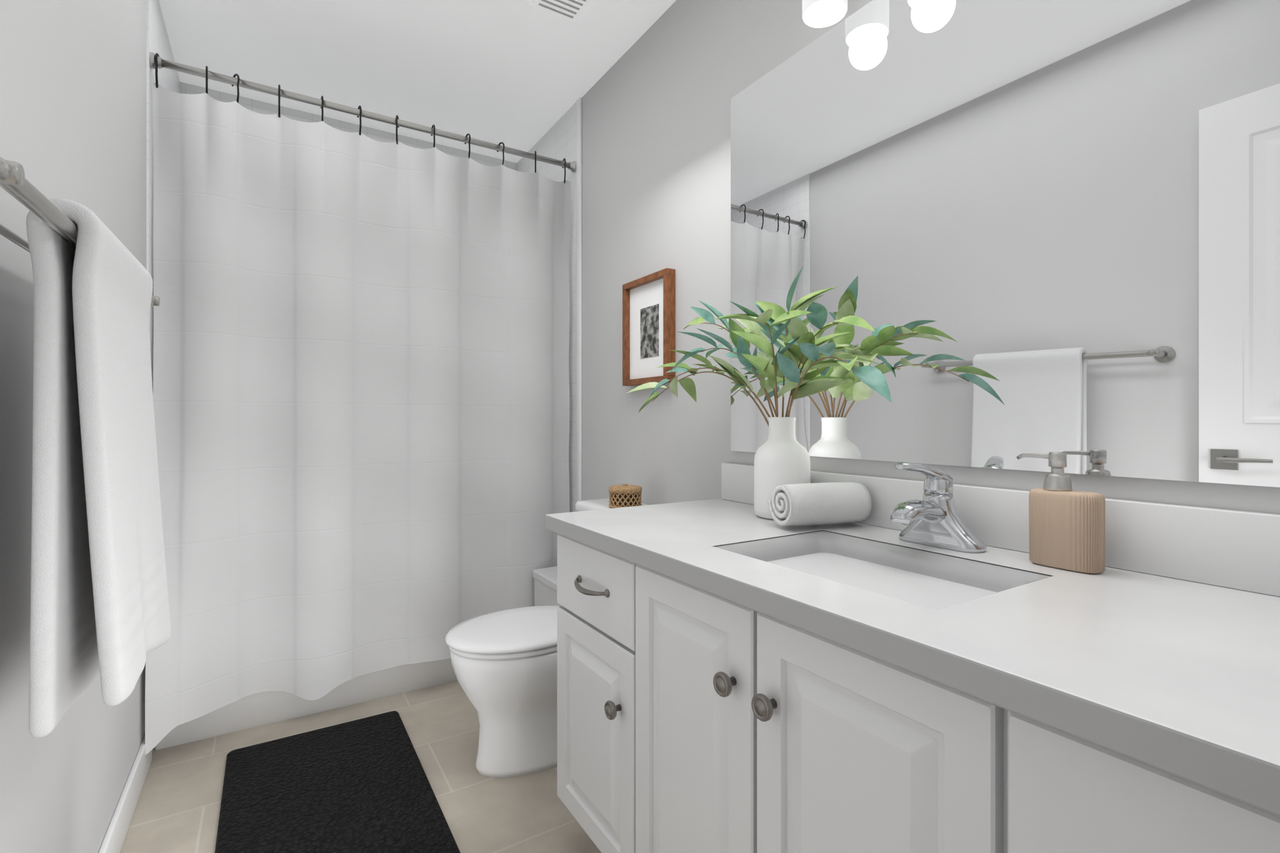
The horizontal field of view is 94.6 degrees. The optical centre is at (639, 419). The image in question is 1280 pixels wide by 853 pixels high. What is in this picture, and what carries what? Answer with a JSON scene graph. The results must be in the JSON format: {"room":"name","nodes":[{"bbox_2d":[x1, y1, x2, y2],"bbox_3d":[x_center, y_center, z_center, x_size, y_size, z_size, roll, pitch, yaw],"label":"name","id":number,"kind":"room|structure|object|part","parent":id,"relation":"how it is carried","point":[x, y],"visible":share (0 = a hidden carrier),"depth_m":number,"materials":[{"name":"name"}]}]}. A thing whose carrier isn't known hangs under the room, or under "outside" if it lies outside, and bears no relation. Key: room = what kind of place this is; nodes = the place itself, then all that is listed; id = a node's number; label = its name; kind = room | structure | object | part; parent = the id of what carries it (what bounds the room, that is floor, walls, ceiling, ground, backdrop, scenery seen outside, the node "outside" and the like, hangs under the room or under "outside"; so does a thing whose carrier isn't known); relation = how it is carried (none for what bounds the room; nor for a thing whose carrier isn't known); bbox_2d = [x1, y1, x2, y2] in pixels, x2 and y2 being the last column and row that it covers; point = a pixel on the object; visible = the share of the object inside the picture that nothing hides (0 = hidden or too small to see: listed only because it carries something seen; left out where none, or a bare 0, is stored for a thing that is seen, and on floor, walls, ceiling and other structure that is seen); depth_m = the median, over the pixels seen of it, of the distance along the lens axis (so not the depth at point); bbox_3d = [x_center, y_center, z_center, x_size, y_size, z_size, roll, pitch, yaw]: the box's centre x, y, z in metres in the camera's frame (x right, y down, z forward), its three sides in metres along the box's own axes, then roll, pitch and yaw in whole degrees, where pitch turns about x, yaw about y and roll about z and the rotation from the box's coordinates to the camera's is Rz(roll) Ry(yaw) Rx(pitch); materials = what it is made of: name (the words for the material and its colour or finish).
{"room":"bathroom","nodes":[
{"label":"bathroom","id":0,"kind":"room"},
{"bbox_2d":[0,0,146,852],"bbox_3d":[-1.147,-0.185,1.110,0.100,2.550,3.540,0,0,-32],"label":"wall","id":1,"kind":"structure","parent":0,"point":[72,100],"depth_m":1.07,"materials":[{"name":"grey paint"}]},
{"bbox_2d":[0,156,171,737],"bbox_3d":[-0.847,0.061,0.897,0.176,0.694,0.900,0,0,-32],"label":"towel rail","id":2,"kind":"object","parent":1,"relation":"attached to","point":[99,593],"visible":1,"depth_m":0.75,"materials":[{"name":"white fabric"}]},
{"bbox_2d":[98,735,151,852],"bbox_3d":[-1.106,1.038,1.153,0.014,0.105,1.730,0,0,-32],"label":"baseboard","id":3,"kind":"structure","parent":1,"relation":"attached to","point":[115,834],"depth_m":1.57,"materials":[{"name":"white wood"}]},
{"bbox_2d":[146,0,179,751],"bbox_3d":[-1.780,-0.185,2.218,0.006,2.550,0.790,0,0,-32],"label":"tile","id":4,"kind":"structure","parent":1,"relation":"attached to","point":[157,40],"depth_m":1.94,"materials":[{"name":"white tile"}]},
{"bbox_2d":[145,51,576,754],"bbox_3d":[-0.911,-0.087,2.267,1.523,2.210,0.174,0,0,-32],"label":"shower curtain","id":5,"kind":"object","parent":4,"relation":"attached to","point":[361,389],"visible":0.92,"depth_m":2.17,"materials":[{"name":"white fabric"}]},
{"bbox_3d":[-0.943,-1.166,2.318,1.523,0.048,0.048,0,0,-32],"label":"rod","id":6,"kind":"part","parent":5,"relation":"part of","materials":[{"name":"silver metal"}]},
{"bbox_2d":[120,680,601,852],"bbox_3d":[-0.457,1.120,1.544,1.730,0.060,3.540,0,0,-32],"label":"floor","id":7,"kind":"structure","parent":0,"point":[177,808],"depth_m":1.75,"materials":[{"name":"tile"}]},
{"bbox_2d":[154,658,457,749],"bbox_3d":[-1.151,0.880,2.649,1.512,0.420,0.711,0,0,-32],"label":"bathtub","id":8,"kind":"object","parent":7,"relation":"on","point":[257,710],"visible":0.02,"depth_m":2.17,"materials":[{"name":"white ceramic"}]},
{"bbox_2d":[215,711,460,852],"bbox_3d":[-0.878,1.080,1.670,0.519,0.018,0.922,0,0,-32],"label":"bath mat","id":9,"kind":"object","parent":7,"relation":"on","point":[362,785],"visible":1,"depth_m":1.68,"materials":[{"name":"black fabric"}]},
{"bbox_2d":[445,498,652,778],"bbox_3d":[-0.267,0.699,1.976,0.746,0.782,0.498,0,0,-32],"label":"toilet","id":10,"kind":"object","parent":7,"relation":"on","point":[504,662],"visible":0.54,"depth_m":1.80,"materials":[{"name":"white ceramic"}]},
{"bbox_3d":[-0.361,0.676,1.917,0.522,0.046,0.368,0,0,-32],"label":"seat","id":11,"kind":"part","parent":10,"relation":"part of","materials":[{"name":"white ceramic"}]},
{"bbox_3d":[-0.345,0.895,1.927,0.533,0.390,0.362,0,0,-32],"label":"bowl","id":12,"kind":"part","parent":10,"relation":"part of","materials":[{"name":"white ceramic"}]},
{"bbox_2d":[608,483,641,508],"bbox_3d":[-0.052,0.267,2.093,0.119,0.080,0.119,0,0,-32],"label":"box","id":13,"kind":"object","parent":10,"relation":"on","point":[624,495],"visible":1,"depth_m":2.05,"materials":[{"name":"brown wicker"}]},
{"bbox_2d":[545,524,1279,852],"bbox_3d":[0.406,0.686,1.034,0.604,0.808,1.494,0,0,-32],"label":"bathroom vanity","id":14,"kind":"object","parent":7,"relation":"on","point":[693,717],"depth_m":0.81,"materials":[{"name":"white wood"}]},
{"bbox_2d":[545,496,1279,799],"bbox_3d":[0.408,0.263,1.042,0.591,0.038,1.518,0,0,-32],"label":"countertop","id":15,"kind":"structure","parent":14,"relation":"on","point":[1185,670],"depth_m":0.69,"materials":[{"name":"white stone"}]},
{"bbox_2d":[626,265,891,519],"bbox_3d":[0.240,-0.066,1.534,0.333,0.618,0.971,0,0,-32],"label":"vase","id":16,"kind":"object","parent":15,"relation":"on","point":[782,457],"visible":0.96,"depth_m":1.44,"materials":[{"name":"white"}]},
{"bbox_2d":[768,482,871,526],"bbox_3d":[0.408,0.191,1.349,0.203,0.095,0.111,0,0,-16],"label":"hand towel","id":17,"kind":"object","parent":15,"relation":"on","point":[810,504],"visible":1,"depth_m":1.31,"materials":[{"name":"white fabric"}]},
{"bbox_2d":[708,526,1060,611],"bbox_3d":[0.393,0.316,1.032,0.319,0.141,0.458,0,0,-32],"label":"sink","id":18,"kind":"object","parent":15,"relation":"in","point":[939,579],"depth_m":1.09,"materials":[{"name":"white ceramic"}]},
{"bbox_2d":[880,461,995,554],"bbox_3d":[0.541,0.162,1.126,0.171,0.163,0.166,0,0,-32],"label":"faucet","id":19,"kind":"object","parent":15,"relation":"on","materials":[{"name":"silver metal"}]},
{"bbox_2d":[1016,451,1105,573],"bbox_3d":[0.697,0.148,0.986,0.051,0.189,0.127,0,0,-32],"label":"soap dispenser","id":20,"kind":"object","parent":15,"relation":"on","point":[1067,527],"visible":1,"depth_m":0.96,"materials":[{"name":"beige ceramic"}]},
{"bbox_2d":[158,0,676,163],"bbox_3d":[-0.457,-1.490,1.544,1.730,0.060,3.540,0,0,-32],"label":"ceiling","id":21,"kind":"structure","parent":0,"point":[523,75],"depth_m":2.36,"materials":[{"name":"white paint"}]},
{"bbox_2d":[528,0,595,21],"bbox_3d":[-0.234,-1.448,1.979,0.200,0.024,0.300,0,0,-32],"label":"ceiling vent","id":22,"kind":"object","parent":21,"relation":"in","point":[574,10],"visible":0.96,"depth_m":2.06,"materials":[{"name":"white"}]},
{"bbox_2d":[533,566,561,606],"bbox_3d":[-0.296,0.866,2.472,0.210,0.446,0.300,0,0,-32],"label":"toilet tank","id":23,"kind":"object","parent":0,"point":[545,586],"visible":0.19,"depth_m":2.45,"materials":[{"name":"white ceramic"}]},
{"bbox_2d":[581,0,1279,514],"bbox_3d":[0.234,-0.185,1.978,0.100,2.550,3.540,0,0,-32],"label":"wall","id":24,"kind":"structure","parent":0,"point":[678,75],"depth_m":2.04,"materials":[{"name":"grey paint"}]},
{"bbox_2d":[516,101,576,512],"bbox_3d":[-0.492,-0.185,3.033,0.006,2.550,0.780,0,0,-32],"label":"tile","id":25,"kind":"structure","parent":24,"relation":"attached to","point":[557,140],"depth_m":2.76,"materials":[{"name":"white tile"}]},
{"bbox_2d":[576,96,581,511],"bbox_3d":[-0.277,-0.185,2.684,0.012,2.550,0.040,0,0,-32],"label":"trim","id":26,"kind":"structure","parent":24,"relation":"attached to","point":[579,299],"depth_m":2.67,"materials":[{"name":"white paint"}]},
{"bbox_2d":[622,268,674,386],"bbox_3d":[0.027,-0.329,2.175,0.037,0.393,0.302,0,0,-32],"label":"picture frame","id":27,"kind":"object","parent":24,"relation":"attached to","point":[648,323],"visible":0.94,"depth_m":2.16,"materials":[{"name":"brown wood"}]},
{"bbox_2d":[640,303,659,358],"bbox_3d":[0.035,-0.323,2.167,0.001,0.186,0.122,0,0,-32],"label":"print","id":28,"kind":"object","parent":27,"relation":"attached to","point":[649,313],"depth_m":2.16},
{"bbox_2d":[801,0,847,28],"bbox_3d":[0.589,-1.086,1.190,0.136,0.248,0.716,0,0,-32],"label":"wall lamp","id":29,"kind":"object","parent":24,"relation":"attached to","point":[818,14],"visible":1,"depth_m":1.40,"materials":[{"name":"white glass"}]},
{"bbox_2d":[730,0,1279,487],"bbox_3d":[0.662,-0.443,1.194,0.006,1.074,1.438,0,0,-32],"label":"mirror","id":30,"kind":"object","parent":24,"relation":"attached to","point":[1012,230],"visible":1,"depth_m":1.09,"materials":[{"name":"clear glass"}]},
{"bbox_3d":[-1.372,-0.185,3.000,1.530,2.550,0.100,0,0,-32],"label":"wall","id":31,"kind":"structure","parent":0,"visible":0},
{"bbox_2d":[180,81,516,170],"bbox_3d":[-1.344,-0.185,2.955,1.518,2.550,0.006,0,0,-32],"label":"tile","id":32,"kind":"structure","parent":31,"relation":"attached to","point":[257,106],"depth_m":2.88,"materials":[{"name":"white tile"}]}
]}

